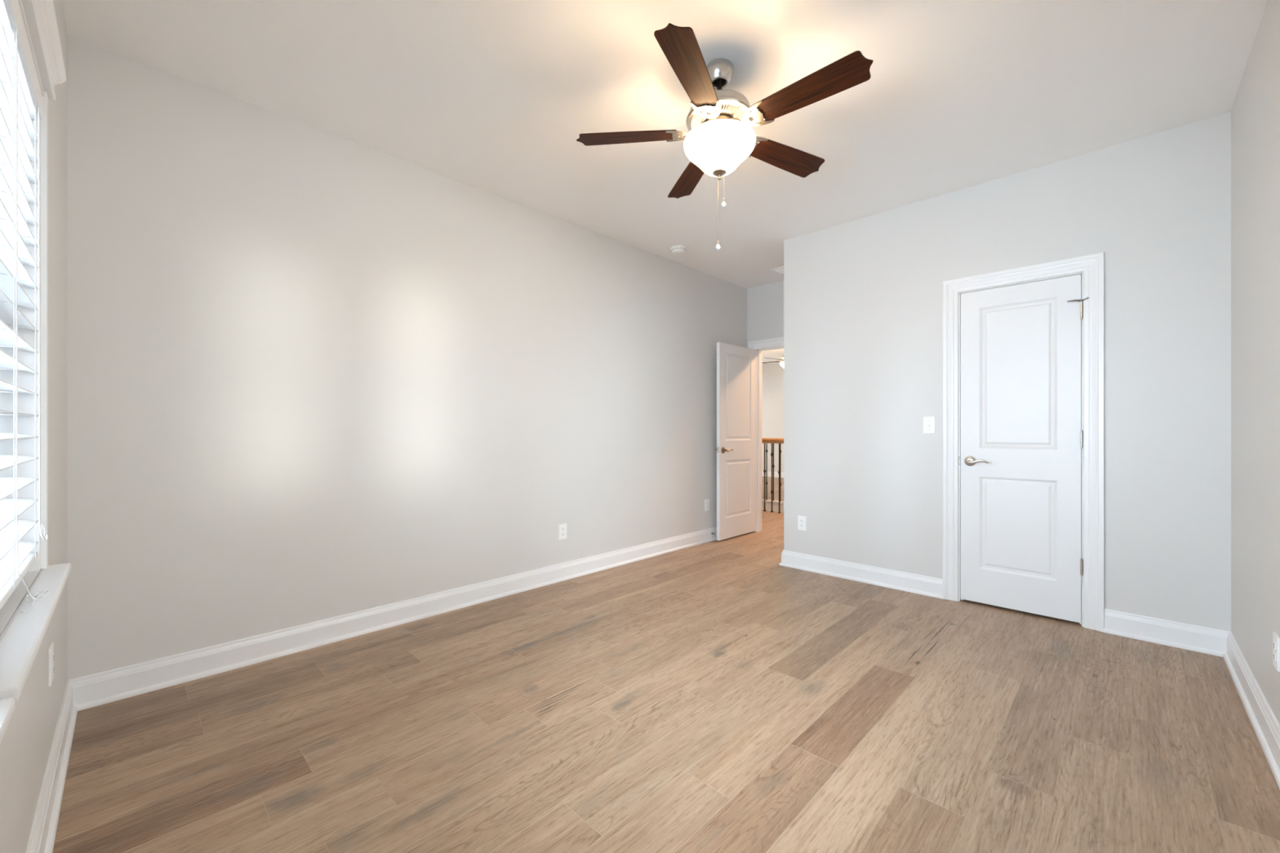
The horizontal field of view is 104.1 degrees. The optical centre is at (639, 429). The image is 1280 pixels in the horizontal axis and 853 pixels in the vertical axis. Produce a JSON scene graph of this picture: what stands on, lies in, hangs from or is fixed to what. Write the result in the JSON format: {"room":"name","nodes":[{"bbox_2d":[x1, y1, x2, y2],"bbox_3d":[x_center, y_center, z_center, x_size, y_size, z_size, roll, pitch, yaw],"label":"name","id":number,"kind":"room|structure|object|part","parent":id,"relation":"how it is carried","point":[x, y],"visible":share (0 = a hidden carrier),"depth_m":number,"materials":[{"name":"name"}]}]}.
{"room":"empty bedroom","nodes":[
{"label":"empty bedroom","id":0,"kind":"room"},
{"bbox_2d":[0,0,67,852],"bbox_3d":[-1.083,-0.230,0.734,3.571,2.740,0.120,0,0,44],"label":"wall","id":1,"kind":"structure","parent":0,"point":[25,746],"depth_m":1.61,"materials":[{"name":"white paint"}]},
{"bbox_2d":[0,697,14,744],"bbox_3d":[-0.630,-0.312,0.331,0.998,1.464,0.175,0,0,44],"label":"window","id":2,"kind":"structure","parent":1,"relation":"attached to","point":[6,705],"depth_m":0.69,"materials":[{"name":"white paint"}]},
{"bbox_2d":[0,0,49,613],"bbox_3d":[-1.358,-0.277,1.067,0.902,1.334,0.110,0,0,44],"label":"window blind","id":3,"kind":"object","parent":1,"relation":"attached to","point":[21,89],"visible":1,"depth_m":1.18,"materials":[{"name":"white plastic"}]},
{"bbox_3d":[-1.371,-0.280,1.051,0.006,1.240,0.069,0,0,44],"label":"ladder cord","id":4,"kind":"part","parent":3,"relation":"part of","materials":[{"name":"white fabric"}]},
{"bbox_3d":[-1.627,-0.280,1.300,0.006,1.240,0.069,0,0,44],"label":"ladder cord","id":5,"kind":"part","parent":3,"relation":"part of","materials":[{"name":"white fabric"}]},
{"bbox_3d":[-1.372,0.346,1.052,0.898,0.018,0.060,0,0,44],"label":"rail","id":6,"kind":"part","parent":3,"relation":"part of","materials":[{"name":"white plastic"}]},
{"bbox_3d":[-1.371,-0.250,1.129,0.177,1.280,0.040,0,0,44],"label":"lift cord","id":7,"kind":"part","parent":3,"relation":"part of","materials":[{"name":"white fabric"}]},
{"bbox_3d":[-1.619,-0.294,1.355,0.011,1.192,0.037,0,0,-24],"label":"lift cord","id":8,"kind":"part","parent":3,"relation":"part of","materials":[{"name":"white fabric"}]},
{"bbox_2d":[0,0,71,701],"bbox_3d":[-1.373,-0.312,1.051,1.048,1.464,0.181,0,0,44],"label":"window","id":9,"kind":"structure","parent":1,"relation":"attached to","point":[22,634],"depth_m":1.37,"materials":[{"name":"white paint"}]},
{"bbox_3d":[-1.371,0.405,1.053,1.026,0.030,0.175,0,0,44],"label":"sill","id":10,"kind":"part","parent":9,"relation":"part of","materials":[{"name":"white paint"}]},
{"bbox_3d":[-1.333,-1.000,1.092,1.048,0.088,0.044,0,0,44],"label":"head moulding","id":11,"kind":"part","parent":9,"relation":"part of","materials":[{"name":"white paint"}]},
{"bbox_3d":[-1.345,-0.282,1.080,1.014,1.345,0.011,0,0,44],"label":"casing","id":12,"kind":"part","parent":9,"relation":"part of","materials":[{"name":"white paint"}]},
{"bbox_2d":[48,642,53,687],"bbox_3d":[-1.840,0.732,1.561,0.073,0.117,0.009,0,0,44],"label":"wall outlet","id":13,"kind":"object","parent":1,"relation":"attached to","point":[51,651],"visible":1,"depth_m":1.54,"materials":[{"name":"white plastic"}]},
{"bbox_2d":[26,680,77,852],"bbox_3d":[-1.074,1.077,0.829,3.451,0.127,0.029,0,0,44],"label":"baseboard","id":14,"kind":"structure","parent":1,"relation":"attached to","point":[43,832],"depth_m":1.51,"materials":[{"name":"white paint"}]},
{"bbox_2d":[67,35,746,679],"bbox_3d":[-0.595,-0.230,3.880,0.120,2.740,5.309,0,0,44],"label":"wall","id":15,"kind":"structure","parent":0,"point":[314,374],"depth_m":2.65,"materials":[{"name":"white paint"}]},
{"bbox_2d":[69,526,716,711],"bbox_3d":[-0.542,1.077,3.828,0.029,0.127,5.069,0,0,44],"label":"baseboard","id":16,"kind":"structure","parent":15,"relation":"attached to","point":[104,687],"depth_m":2.67,"materials":[{"name":"white paint"}]},
{"bbox_2d":[559,523,566,539],"bbox_3d":[-0.586,0.773,3.797,0.009,0.117,0.073,0,0,44],"label":"wall outlet","id":17,"kind":"object","parent":15,"relation":"attached to","point":[562,527],"visible":1,"depth_m":3.79,"materials":[{"name":"white plastic"}]},
{"bbox_2d":[704,498,709,511],"bbox_3d":[0.687,0.768,5.105,0.009,0.117,0.073,0,0,44],"label":"wall outlet","id":18,"kind":"object","parent":15,"relation":"attached to","point":[706,501],"visible":1,"depth_m":5.10,"materials":[{"name":"white plastic"}]},
{"bbox_2d":[62,0,1267,364],"bbox_3d":[0.728,-1.675,6.800,9.440,0.150,11.340,0,0,44],"label":"ceiling","id":19,"kind":"structure","parent":0,"point":[496,97],"depth_m":2.29,"materials":[{"name":"white paint"}]},
{"bbox_2d":[670,244,686,254],"bbox_3d":[0.340,-1.578,4.390,0.142,0.044,0.142,0,0,44],"label":"smoke detector","id":20,"kind":"object","parent":19,"relation":"attached to","point":[678,249],"visible":1,"depth_m":4.35,"materials":[{"name":"white plastic"}]},
{"bbox_2d":[576,22,873,250],"bbox_3d":[0.392,-1.197,2.182,1.190,0.806,1.222,0,0,44],"label":"ceiling fan","id":21,"kind":"object","parent":19,"relation":"hanging from","point":[720,137],"visible":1,"depth_m":2.09,"materials":[{"name":"brown wood"}]},
{"bbox_3d":[-0.062,-1.318,2.249,0.455,0.006,0.137,0,12,6],"label":"fan blade","id":22,"kind":"part","parent":21,"relation":"part of","materials":[{"name":"brown wood"}]},
{"bbox_3d":[0.262,-1.318,2.614,0.137,0.006,0.455,-12,3,-12],"label":"fan blade","id":23,"kind":"part","parent":21,"relation":"part of","materials":[{"name":"brown wood"}]},
{"bbox_3d":[0.185,-1.318,1.828,0.137,0.006,0.455,13,5,23],"label":"fan blade","id":24,"kind":"part","parent":21,"relation":"part of","materials":[{"name":"brown wood"}]},
{"bbox_3d":[0.346,-0.983,2.208,0.002,0.305,0.003,0,0,44],"label":"pull chain","id":25,"kind":"part","parent":21,"relation":"part of","materials":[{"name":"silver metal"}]},
{"bbox_3d":[0.351,-1.213,2.209,0.313,0.143,0.313,0,0,44],"label":"lamp shade","id":26,"kind":"part","parent":21,"relation":"part of","materials":[{"name":"white glass"}]},
{"bbox_3d":[0.709,-1.318,2.419,0.455,0.006,0.137,0,-12,-30],"label":"fan blade","id":27,"kind":"part","parent":21,"relation":"part of","materials":[{"name":"brown wood"}]},
{"bbox_3d":[0.662,-1.318,1.933,0.455,0.006,0.137,0,-12,42],"label":"fan blade","id":28,"kind":"part","parent":21,"relation":"part of","materials":[{"name":"brown wood"}]},
{"bbox_2d":[761,355,783,368],"bbox_3d":[2.849,-1.197,9.459,1.222,0.806,1.190,0,0,-15],"label":"ceiling fan","id":29,"kind":"object","parent":19,"relation":"hanging from","point":[782,356],"visible":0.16,"depth_m":9.48,"materials":[{"name":"silver metal"}]},
{"bbox_2d":[770,266,783,274],"bbox_3d":[1.496,-1.593,4.915,0.360,0.014,0.200,0,0,44],"label":"ceiling vent","id":30,"kind":"object","parent":19,"relation":"in","point":[780,270],"visible":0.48,"depth_m":4.96,"materials":[{"name":"white plastic"}]},
{"bbox_2d":[53,475,1279,852],"bbox_3d":[0.728,1.250,6.800,9.440,0.220,11.340,0,0,44],"label":"floor","id":31,"kind":"structure","parent":0,"point":[714,696],"depth_m":1.85,"materials":[{"name":"brown wood"}]},
{"bbox_2d":[761,437,783,513],"bbox_3d":[1.841,0.625,6.911,2.200,1.030,0.068,0,0,44],"label":"stair railing","id":32,"kind":"object","parent":31,"relation":"on","point":[764,440],"visible":0.12,"depth_m":6.92,"materials":[{"name":"brown wood"}]},
{"bbox_3d":[1.841,0.148,6.911,2.200,0.075,0.068,0,0,44],"label":"handrail","id":33,"kind":"part","parent":32,"relation":"part of","materials":[{"name":"brown wood"}]},
{"bbox_2d":[761,498,783,513],"bbox_3d":[2.150,1.264,7.329,4.100,0.272,0.940,0,0,44],"label":"trim","id":34,"kind":"structure","parent":31,"relation":"attached to","point":[768,503],"depth_m":7.92,"materials":[{"name":"white paint"}]},
{"bbox_2d":[765,443,781,501],"bbox_3d":[2.177,0.635,7.930,2.300,1.010,0.068,0,0,44],"label":"balusters","id":35,"kind":"object","parent":34,"relation":"on","point":[766,451],"visible":0.15,"depth_m":7.97,"materials":[{"name":"black metal"}]},
{"bbox_2d":[746,280,783,349],"bbox_3d":[2.494,-0.230,4.494,3.451,2.740,0.120,0,0,44],"label":"wall","id":36,"kind":"structure","parent":0,"point":[765,303],"depth_m":5.50,"materials":[{"name":"white paint"}]},
{"bbox_2d":[715,337,783,540],"bbox_3d":[1.355,0.074,5.122,0.904,2.132,0.855,0,0,44],"label":"door","id":37,"kind":"structure","parent":36,"relation":"in","point":[739,369],"depth_m":5.34,"materials":[{"name":"white paint"}]},
{"bbox_3d":[1.596,0.074,5.368,0.902,2.132,0.167,0,0,44],"label":"casing","id":38,"kind":"part","parent":37,"relation":"part of","materials":[{"name":"white paint"}]},
{"bbox_2d":[761,363,783,472],"bbox_3d":[4.641,-0.230,10.820,9.440,2.740,0.120,0,0,44],"label":"wall","id":39,"kind":"structure","parent":0,"point":[772,375],"depth_m":12.12,"materials":[{"name":"white paint"}]},
{"bbox_2d":[761,471,783,477],"bbox_3d":[3.909,1.077,11.429,7.300,0.127,0.029,0,0,44],"label":"baseboard","id":40,"kind":"structure","parent":39,"relation":"attached to","point":[769,473],"depth_m":12.07,"materials":[{"name":"white paint"}]},
{"bbox_2d":[783,111,1231,631],"bbox_3d":[2.132,-0.230,3.401,2.445,2.740,0.120,0,0,44],"label":"wall","id":41,"kind":"structure","parent":0,"point":[863,297],"depth_m":2.99,"materials":[{"name":"white paint"}]},
{"bbox_2d":[797,515,806,530],"bbox_3d":[1.329,0.764,4.094,0.073,0.117,0.009,0,0,44],"label":"wall outlet","id":42,"kind":"object","parent":41,"relation":"attached to","point":[802,520],"visible":1,"depth_m":4.09,"materials":[{"name":"white plastic"}]},
{"bbox_2d":[923,416,935,433],"bbox_3d":[1.993,-0.034,3.442,0.073,0.117,0.018,0,0,44],"label":"light switch","id":43,"kind":"object","parent":41,"relation":"attached to","point":[929,422],"visible":1,"depth_m":3.44,"materials":[{"name":"white plastic"}]},
{"bbox_2d":[778,550,1229,657],"bbox_3d":[2.431,1.077,3.729,2.474,0.127,1.064,0,0,44],"label":"baseboard","id":44,"kind":"structure","parent":41,"relation":"attached to","point":[1197,638],"depth_m":2.81,"materials":[{"name":"white paint"}]},
{"bbox_2d":[942,252,1104,631],"bbox_3d":[2.367,0.068,3.131,0.799,2.144,0.180,0,0,44],"label":"door","id":45,"kind":"structure","parent":41,"relation":"in","point":[1022,438],"depth_m":3.08,"materials":[{"name":"white paint"}]},
{"bbox_3d":[2.182,0.203,3.223,0.117,0.030,0.053,0,0,44],"label":"lever","id":46,"kind":"part","parent":45,"relation":"part of","materials":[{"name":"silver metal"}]},
{"bbox_2d":[1231,0,1279,724],"bbox_3d":[2.005,-0.230,1.432,0.120,2.740,5.189,0,0,44],"label":"wall","id":47,"kind":"structure","parent":0,"point":[1255,109],"depth_m":2.00,"materials":[{"name":"white paint"}]},
{"bbox_2d":[1222,631,1279,789],"bbox_3d":[1.549,1.077,1.070,0.029,0.127,4.034,0,0,44],"label":"baseboard","id":48,"kind":"structure","parent":47,"relation":"attached to","point":[1266,727],"depth_m":1.94,"materials":[{"name":"white paint"}]},
{"bbox_2d":[1272,631,1279,671],"bbox_3d":[2.212,0.770,1.736,0.009,0.117,0.073,0,0,44],"label":"wall outlet","id":49,"kind":"object","parent":47,"relation":"attached to","point":[1276,639],"visible":1,"depth_m":1.72,"materials":[{"name":"white plastic"}]}
]}

